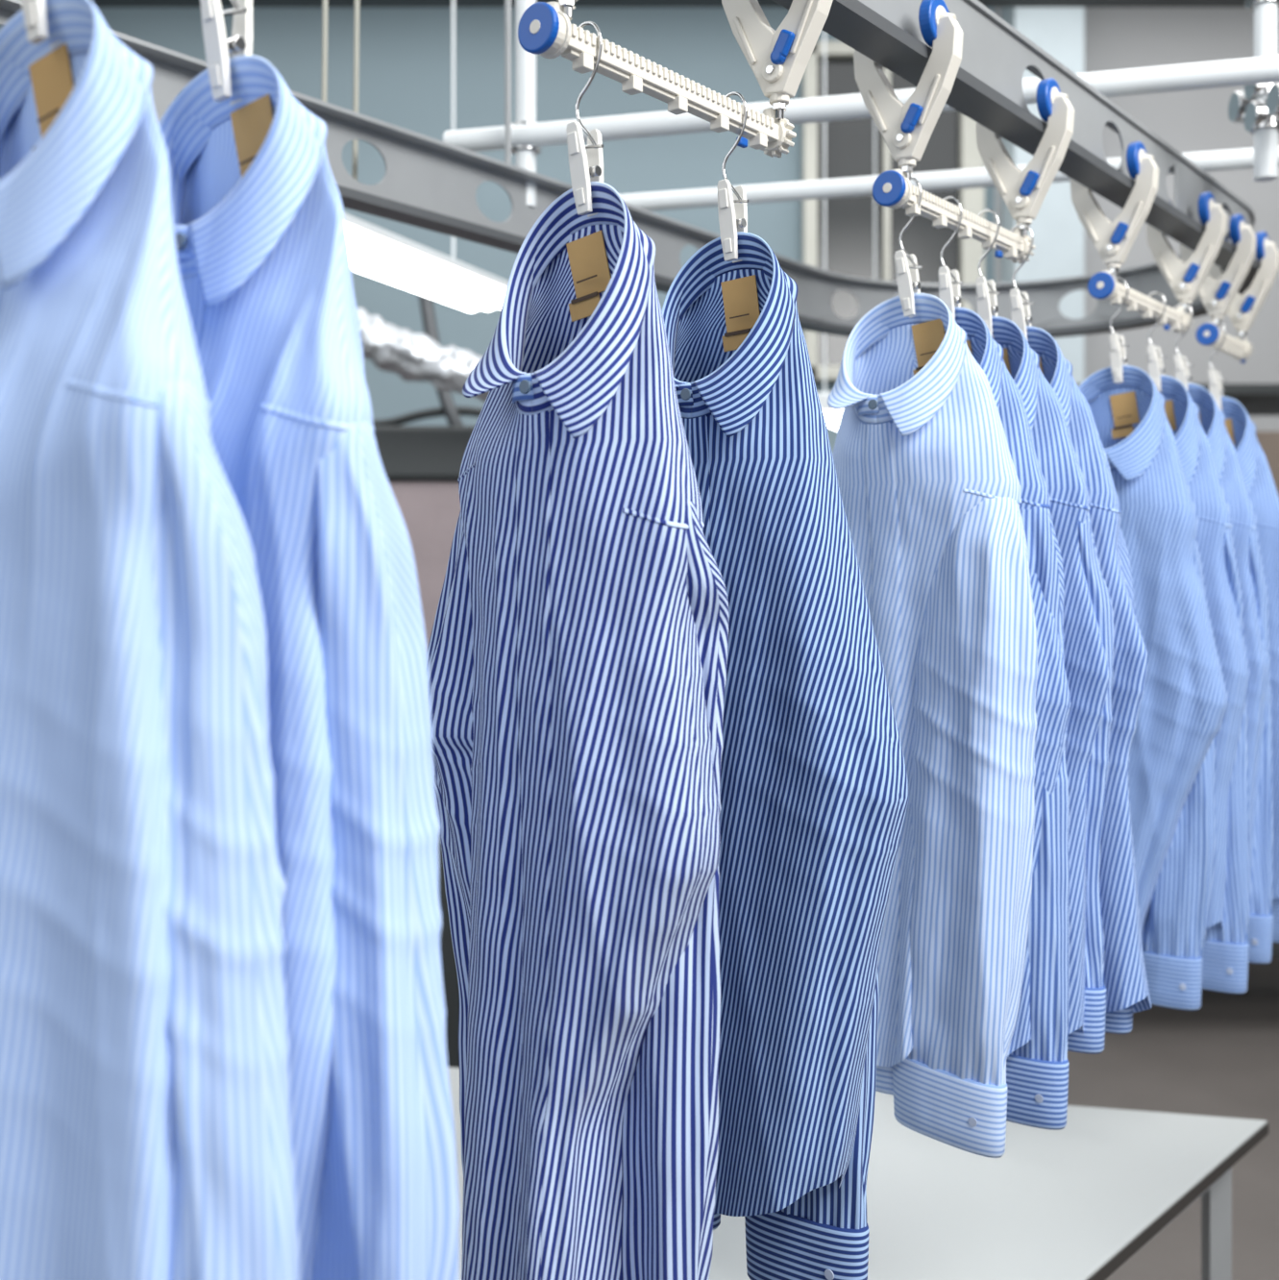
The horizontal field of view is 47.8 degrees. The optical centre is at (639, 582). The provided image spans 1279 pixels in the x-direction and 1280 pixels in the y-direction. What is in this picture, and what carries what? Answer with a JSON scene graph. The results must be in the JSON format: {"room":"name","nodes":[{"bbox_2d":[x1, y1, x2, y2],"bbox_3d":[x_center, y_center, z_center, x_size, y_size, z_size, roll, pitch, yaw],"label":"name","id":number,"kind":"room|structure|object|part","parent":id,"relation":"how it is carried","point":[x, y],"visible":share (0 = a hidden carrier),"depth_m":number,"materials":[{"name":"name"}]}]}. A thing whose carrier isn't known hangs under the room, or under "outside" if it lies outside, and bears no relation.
{"room":"garment factory","nodes":[
{"label":"garment factory","id":0,"kind":"room"},
{"bbox_2d":[427,181,728,1279],"bbox_3d":[-0.067,0.173,1.092,0.289,0.948,0.134,0,0,38],"label":"dress shirt","id":1,"kind":"object","parent":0,"point":[578,647],"visible":1,"depth_m":1.04,"materials":[{"name":"blue fabric"}]},
{"bbox_2d":[570,274,598,304],"bbox_3d":[-0.042,-0.221,1.091,0.026,0.020,0.001,0,0,37],"label":"print","id":2,"kind":"object","parent":1,"relation":"attached to","point":[593,294],"depth_m":1.09},
{"bbox_2d":[0,7,1278,452],"bbox_3d":[0.000,-0.550,6.600,12.000,4.300,0.200,0,0,0],"label":"wall","id":3,"kind":"structure","parent":0,"point":[405,81],"depth_m":6.50,"materials":[{"name":"grey paint"}]},
{"bbox_2d":[801,41,984,382],"bbox_3d":[1.130,-1.650,6.440,0.800,1.500,0.100,0,0,0],"label":"window","id":4,"kind":"structure","parent":3,"relation":"in","point":[849,144],"depth_m":6.45,"materials":[{"name":"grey glass"}]},
{"bbox_3d":[1.120,-1.650,6.460,0.700,1.440,0.020,0,0,0],"label":"glass","id":5,"kind":"part","parent":4,"relation":"part of","materials":[{"name":"glass"}]},
{"bbox_2d":[662,232,909,1279],"bbox_3d":[0.088,0.149,1.218,0.297,0.900,0.127,0,0,38],"label":"dress shirt","id":6,"kind":"object","parent":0,"point":[814,793],"visible":0.59,"depth_m":1.16,"materials":[{"name":"blue fabric"}]},
{"bbox_2d":[724,313,750,337],"bbox_3d":[0.084,-0.222,1.242,0.026,0.018,0.001,0,0,38],"label":"print","id":7,"kind":"object","parent":6,"relation":"attached to","point":[736,325],"depth_m":1.25},
{"bbox_2d":[827,293,1037,1157],"bbox_3d":[0.287,0.129,1.461,0.242,0.859,0.125,0,0,43],"label":"dress shirt","id":8,"kind":"object","parent":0,"point":[929,485],"visible":0.77,"depth_m":1.42,"materials":[{"name":"fabric"}]},
{"bbox_2d":[915,350,935,370],"bbox_3d":[0.298,-0.229,1.492,0.026,0.019,0.001,0,0,38],"label":"print","id":9,"kind":"object","parent":8,"relation":"attached to","point":[923,357],"depth_m":1.50},
{"bbox_2d":[954,307,1070,1130],"bbox_3d":[0.335,0.133,1.555,0.255,0.868,0.114,0,0,40],"label":"dress shirt","id":10,"kind":"object","parent":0,"point":[1037,1062],"visible":0.23,"depth_m":1.49,"materials":[{"name":"fabric"}]},
{"bbox_2d":[1001,7,1083,383],"bbox_3d":[1.780,-0.550,6.380,0.300,4.300,0.240,0,0,0],"label":"wall column","id":11,"kind":"structure","parent":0,"point":[1057,229],"depth_m":6.26,"materials":[{"name":"paint"}]},
{"bbox_2d":[991,316,1113,1054],"bbox_3d":[0.397,0.133,1.609,0.267,0.868,0.124,0,0,38],"label":"dress shirt","id":12,"kind":"object","parent":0,"point":[1088,607],"visible":0.25,"depth_m":1.54,"materials":[{"name":"fabric"}]},
{"bbox_2d":[1087,270,1193,333],"bbox_3d":[0.728,-0.400,2.082,0.036,0.044,0.355,0,0,38],"label":"bar","id":13,"kind":"object","parent":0,"point":[1102,285],"visible":0.97,"depth_m":2.03,"materials":[{"name":"beige plastic"}]},
{"bbox_2d":[1108,277,1129,383],"bbox_3d":[0.662,-0.349,2.000,0.029,0.147,0.028,0,0,-12],"label":"hanger","id":14,"kind":"object","parent":13,"relation":"hanging from","point":[1118,355],"visible":0.93,"depth_m":1.99,"materials":[{"name":"white plastic"}]},
{"bbox_2d":[1078,365,1228,1009],"bbox_3d":[0.676,0.138,1.965,0.233,0.877,0.128,0,0,38],"label":"dress shirt","id":15,"kind":"object","parent":14,"relation":"hanging from","point":[1184,702],"visible":0.49,"depth_m":1.93,"materials":[{"name":"fabric"}]},
{"bbox_2d":[1113,415,1132,429],"bbox_3d":[0.669,-0.221,1.997,0.026,0.019,0.001,0,0,38],"label":"print","id":16,"kind":"object","parent":15,"relation":"attached to","point":[1120,422],"depth_m":2.00},
{"bbox_2d":[1146,291,1166,392],"bbox_3d":[0.749,-0.349,2.097,0.029,0.147,0.029,0,0,-8],"label":"hanger","id":17,"kind":"object","parent":13,"relation":"hanging from","point":[1154,356],"visible":0.9,"depth_m":2.09,"materials":[{"name":"white plastic"}]},
{"bbox_2d":[1158,374,1249,993],"bbox_3d":[0.750,0.138,2.079,0.244,0.878,0.129,0,0,38],"label":"dress shirt","id":18,"kind":"object","parent":17,"relation":"hanging from","point":[1224,955],"visible":0.26,"depth_m":2.02,"materials":[{"name":"fabric"}]},
{"bbox_2d":[1173,302,1193,392],"bbox_3d":[0.819,-0.349,2.181,0.031,0.147,0.030,0,0,-14],"label":"hanger","id":19,"kind":"object","parent":13,"relation":"hanging from","point":[1182,374],"visible":0.83,"depth_m":2.17,"materials":[{"name":"white plastic"}]},
{"bbox_2d":[1187,383,1273,963],"bbox_3d":[0.817,0.128,2.160,0.235,0.858,0.123,0,0,41],"label":"dress shirt","id":20,"kind":"object","parent":19,"relation":"hanging from","point":[1247,553],"visible":0.22,"depth_m":2.10,"materials":[{"name":"fabric"}]},
{"bbox_2d":[1067,957,1278,1279],"bbox_3d":[0.000,1.650,3.000,12.000,0.100,14.000,0,0,0],"label":"floor","id":21,"kind":"structure","parent":0,"point":[1220,1058],"depth_m":4.57,"materials":[{"name":"concrete"}]},
{"bbox_2d":[372,293,481,1067],"bbox_3d":[-0.750,0.349,4.300,1.250,2.502,0.500,0,0,0],"label":"wall","id":22,"kind":"structure","parent":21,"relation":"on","point":[421,464],"depth_m":4.15,"materials":[{"name":"metal"}]},
{"bbox_2d":[357,307,489,401],"bbox_3d":[-0.714,-0.799,3.702,2.182,0.773,0.147,0,0,-22],"label":"duct","id":23,"kind":"object","parent":22,"relation":"attached to","point":[414,356],"visible":0.15,"depth_m":3.73,"materials":[{"name":"silver metal"}]},
{"bbox_2d":[447,1067,1268,1279],"bbox_3d":[-0.033,1.225,1.940,1.924,0.750,1.074,0,0,9],"label":"work table","id":24,"kind":"object","parent":21,"relation":"on","point":[1078,1200],"visible":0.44,"depth_m":2.01,"materials":[{"name":"laminate"}]},
{"bbox_3d":[-0.014,1.236,1.943,1.777,0.728,0.971,0,0,8],"label":"frame","id":25,"kind":"part","parent":24,"relation":"part of","materials":[{"name":"metal"}]},
{"bbox_2d":[1076,383,1278,957],"bbox_3d":[2.300,0.450,5.400,1.850,2.300,0.650,0,0,0],"label":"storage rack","id":26,"kind":"object","parent":21,"relation":"on","point":[1257,399],"visible":0.02,"depth_m":5.13,"materials":[{"name":"metal"}]},
{"bbox_3d":[0.000,-2.750,3.000,12.000,0.100,14.000,0,0,0],"label":"ceiling","id":27,"kind":"structure","parent":0,"visible":0},
{"bbox_2d":[320,0,327,101],"bbox_3d":[-0.450,-1.625,2.050,0.018,2.150,0.008,0,0,0],"label":"pull cord","id":28,"kind":"object","parent":27,"relation":"hanging from","point":[325,2],"visible":0.38,"depth_m":2.05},
{"bbox_2d":[351,0,359,180],"bbox_3d":[-0.415,-1.625,2.100,0.018,2.150,0.008,0,0,0],"label":"pull cord","id":29,"kind":"object","parent":27,"relation":"hanging from","point":[356,2],"visible":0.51,"depth_m":2.10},
{"bbox_2d":[343,0,508,312],"bbox_3d":[-0.620,-1.696,3.090,0.140,2.009,1.294,0,0,22],"label":"lamp","id":30,"kind":"object","parent":27,"relation":"hanging from","point":[376,252],"visible":0.35,"depth_m":3.29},
{"bbox_2d":[504,0,511,164],"bbox_3d":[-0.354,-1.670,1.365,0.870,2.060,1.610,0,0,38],"label":"suspension rod","id":31,"kind":"object","parent":27,"relation":"hanging from","point":[507,3],"visible":1,"depth_m":2.26,"materials":[{"name":"metal"}]},
{"bbox_2d":[90,0,1246,7],"bbox_3d":[0.000,-2.346,4.900,11.000,0.708,0.200,0,0,0],"label":"i-beam","id":32,"kind":"structure","parent":27,"relation":"attached to","point":[98,3],"depth_m":4.96,"materials":[{"name":"metal"}]},
{"bbox_2d":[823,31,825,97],"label":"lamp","id":33,"kind":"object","parent":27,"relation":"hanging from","point":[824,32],"depth_m":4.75,"materials":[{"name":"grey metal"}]},
{"bbox_2d":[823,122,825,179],"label":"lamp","id":34,"kind":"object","parent":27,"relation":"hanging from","point":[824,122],"depth_m":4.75,"materials":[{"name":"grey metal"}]},
{"bbox_2d":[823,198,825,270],"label":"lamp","id":35,"kind":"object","parent":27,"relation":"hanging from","point":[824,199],"depth_m":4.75,"materials":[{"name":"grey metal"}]},
{"bbox_2d":[817,333,843,429],"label":"lamp","id":36,"kind":"object","parent":27,"relation":"hanging from","point":[832,417],"depth_m":4.73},
{"bbox_2d":[443,0,1278,211],"bbox_3d":[0.943,-1.650,2.243,2.463,2.100,0.558,0,0,15],"label":"frame","id":37,"kind":"object","parent":27,"relation":"attached to","point":[1255,107],"visible":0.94,"depth_m":2.23,"materials":[{"name":"silver metal"}]},
{"bbox_2d":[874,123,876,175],"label":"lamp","id":38,"kind":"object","parent":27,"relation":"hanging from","point":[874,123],"depth_m":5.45,"materials":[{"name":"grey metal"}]},
{"bbox_2d":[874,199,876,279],"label":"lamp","id":39,"kind":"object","parent":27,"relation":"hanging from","point":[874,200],"depth_m":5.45,"materials":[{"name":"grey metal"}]},
{"bbox_3d":[-0.289,-0.400,0.761,0.036,0.044,0.340,0,0,38],"label":"bar","id":40,"kind":"object","parent":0,"visible":0},
{"bbox_2d":[21,0,60,48],"bbox_3d":[-0.306,-0.349,0.743,0.028,0.147,0.029,0,0,-6],"label":"hanger","id":41,"kind":"object","parent":40,"relation":"hanging from","point":[34,11],"visible":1,"depth_m":0.73,"materials":[{"name":"white plastic"}]},
{"bbox_2d":[0,0,299,1279],"bbox_3d":[-0.299,0.133,0.718,0.327,0.868,0.121,0,0,40],"label":"dress shirt","id":42,"kind":"object","parent":41,"relation":"hanging from","point":[145,1134],"visible":1,"depth_m":0.64,"materials":[{"name":"fabric"}]},
{"bbox_2d":[31,108,59,150],"bbox_3d":[-0.307,-0.233,0.746,0.026,0.019,0.001,0,0,38],"label":"print","id":43,"kind":"object","parent":42,"relation":"attached to","point":[43,118],"depth_m":0.76},
{"bbox_2d":[199,0,252,105],"bbox_3d":[-0.238,-0.349,0.831,0.029,0.147,0.028,0,0,-12],"label":"hanger","id":44,"kind":"object","parent":40,"relation":"hanging from","point":[218,49],"visible":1,"depth_m":0.82,"materials":[{"name":"white plastic"}]},
{"bbox_2d":[158,54,459,1279],"bbox_3d":[-0.238,0.133,0.812,0.310,0.868,0.116,0,0,38],"label":"dress shirt","id":45,"kind":"object","parent":44,"relation":"hanging from","point":[263,257],"visible":0.46,"depth_m":0.74,"materials":[{"name":"fabric"}]},
{"bbox_2d":[240,155,256,165],"bbox_3d":[-0.223,-0.233,0.823,0.026,0.019,0.001,0,0,38],"label":"print","id":46,"kind":"object","parent":45,"relation":"attached to","point":[244,160],"depth_m":0.83},
{"bbox_3d":[-0.373,-0.501,0.636,0.116,0.180,0.049,0,0,38],"label":"trolley","id":47,"kind":"object","parent":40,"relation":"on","visible":0},
{"bbox_2d":[0,0,1260,338],"bbox_3d":[-0.306,-0.586,1.427,0.912,0.116,4.156,0,0,38],"label":"rail","id":48,"kind":"object","parent":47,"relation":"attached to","point":[428,183],"visible":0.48,"depth_m":2.07,"materials":[{"name":"metal"}]},
{"bbox_2d":[557,0,578,20],"bbox_3d":[-0.053,-0.501,1.052,0.116,0.180,0.049,0,0,38],"label":"trolley","id":49,"kind":"object","parent":48,"relation":"attached to","point":[568,6],"visible":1,"depth_m":1.05,"materials":[{"name":"beige plastic"}]},
{"bbox_2d":[517,1,796,158],"bbox_3d":[0.026,-0.400,1.171,0.036,0.044,0.335,0,0,38],"label":"bar","id":50,"kind":"object","parent":49,"relation":"hanging from","point":[544,30],"visible":0.99,"depth_m":1.13,"materials":[{"name":"beige plastic"}]},
{"bbox_2d":[566,21,603,217],"bbox_3d":[-0.041,-0.349,1.087,0.029,0.147,0.029,0,0,-7],"label":"hanger","id":51,"kind":"object","parent":50,"relation":"hanging from","point":[586,166],"visible":0.93,"depth_m":1.08,"materials":[{"name":"white plastic"}]},
{"bbox_2d":[717,91,748,263],"bbox_3d":[0.080,-0.349,1.243,0.029,0.147,0.027,0,0,-13],"label":"hanger","id":52,"kind":"object","parent":50,"relation":"hanging from","point":[732,210],"visible":0.93,"depth_m":1.23,"materials":[{"name":"white plastic"}]},
{"bbox_2d":[721,0,833,121],"bbox_3d":[0.124,-0.501,1.281,0.116,0.180,0.049,0,0,38],"label":"trolley","id":53,"kind":"object","parent":48,"relation":"attached to","point":[778,60],"visible":1,"depth_m":1.27,"materials":[{"name":"beige plastic"}]},
{"bbox_2d":[853,0,963,180],"bbox_3d":[0.274,-0.501,1.476,0.116,0.180,0.049,0,0,38],"label":"trolley","id":54,"kind":"object","parent":48,"relation":"attached to","point":[906,129],"visible":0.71,"depth_m":1.46,"materials":[{"name":"beige plastic"}]},
{"bbox_2d":[872,169,1035,263],"bbox_3d":[0.356,-0.400,1.599,0.036,0.044,0.345,0,0,38],"label":"bar","id":55,"kind":"object","parent":54,"relation":"hanging from","point":[891,189],"visible":0.93,"depth_m":1.55,"materials":[{"name":"beige plastic"}]},
{"bbox_2d":[894,176,922,318],"bbox_3d":[0.278,-0.349,1.504,0.030,0.147,0.029,0,0,-12],"label":"hanger","id":56,"kind":"object","parent":55,"relation":"hanging from","point":[906,265],"visible":0.9,"depth_m":1.49,"materials":[{"name":"white plastic"}]},
{"bbox_2d":[938,196,963,319],"bbox_3d":[0.339,-0.349,1.579,0.029,0.147,0.027,0,0,-13],"label":"hanger","id":57,"kind":"object","parent":55,"relation":"hanging from","point":[949,283],"visible":0.8,"depth_m":1.57,"materials":[{"name":"white plastic"}]},
{"bbox_2d":[975,209,1000,337],"bbox_3d":[0.392,-0.349,1.633,0.028,0.147,0.029,0,0,-6],"label":"hanger","id":58,"kind":"object","parent":55,"relation":"hanging from","point":[986,293],"visible":0.9,"depth_m":1.62,"materials":[{"name":"white plastic"}]},
{"bbox_2d":[1009,222,1033,340],"bbox_3d":[0.447,-0.349,1.698,0.030,0.147,0.029,0,0,-9],"label":"hanger","id":59,"kind":"object","parent":55,"relation":"hanging from","point":[1020,304],"visible":0.84,"depth_m":1.69,"materials":[{"name":"white plastic"}]},
{"bbox_2d":[1026,326,1151,1033],"bbox_3d":[0.457,0.133,1.670,0.271,0.868,0.124,0,0,38],"label":"dress shirt","id":60,"kind":"object","parent":59,"relation":"hanging from","point":[1125,980],"visible":0.2,"depth_m":1.59,"materials":[{"name":"fabric"}]},
{"bbox_2d":[975,77,1074,237],"bbox_3d":[0.457,-0.501,1.713,0.116,0.180,0.049,0,0,38],"label":"trolley","id":61,"kind":"object","parent":48,"relation":"attached to","point":[1023,192],"visible":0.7,"depth_m":1.69,"materials":[{"name":"beige plastic"}]},
{"bbox_2d":[1070,141,1158,278],"bbox_3d":[0.643,-0.501,1.955,0.116,0.180,0.049,0,0,38],"label":"trolley","id":62,"kind":"object","parent":48,"relation":"attached to","point":[1114,240],"visible":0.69,"depth_m":1.94,"materials":[{"name":"beige plastic"}]},
{"bbox_2d":[1146,192,1227,313],"bbox_3d":[0.835,-0.501,2.204,0.116,0.180,0.049,0,0,38],"label":"trolley","id":63,"kind":"object","parent":48,"relation":"attached to","point":[1185,280],"visible":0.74,"depth_m":2.19,"materials":[{"name":"beige plastic"}]},
{"bbox_2d":[1179,214,1256,328],"bbox_3d":[0.936,-0.501,2.335,0.116,0.180,0.049,0,0,38],"label":"trolley","id":64,"kind":"object","parent":48,"relation":"attached to","point":[1218,296],"visible":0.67,"depth_m":2.31,"materials":[{"name":"beige plastic"}]},
{"bbox_2d":[1195,320,1254,363],"bbox_3d":[0.979,-0.400,2.407,0.036,0.044,0.216,0,0,38],"label":"bar","id":65,"kind":"object","parent":64,"relation":"hanging from","point":[1208,333],"visible":0.94,"depth_m":2.37,"materials":[{"name":"beige plastic"}]},
{"bbox_2d":[1207,321,1226,411],"bbox_3d":[0.931,-0.349,2.335,0.030,0.147,0.029,0,0,-12],"label":"hanger","id":66,"kind":"object","parent":65,"relation":"hanging from","point":[1215,379],"visible":0.89,"depth_m":2.33,"materials":[{"name":"white plastic"}]},
{"bbox_2d":[1220,395,1278,942],"bbox_3d":[0.935,0.133,2.306,0.256,0.868,0.119,0,0,41],"label":"dress shirt","id":67,"kind":"object","parent":66,"relation":"hanging from","point":[1259,481],"visible":0.09,"depth_m":2.25,"materials":[{"name":"fabric"}]},
{"bbox_2d":[1208,231,1278,340],"bbox_3d":[1.024,-0.501,2.450,0.116,0.180,0.049,0,0,38],"label":"trolley","id":68,"kind":"object","parent":48,"relation":"attached to","point":[1243,309],"visible":0.72,"depth_m":2.43,"materials":[{"name":"beige plastic"}]}
]}

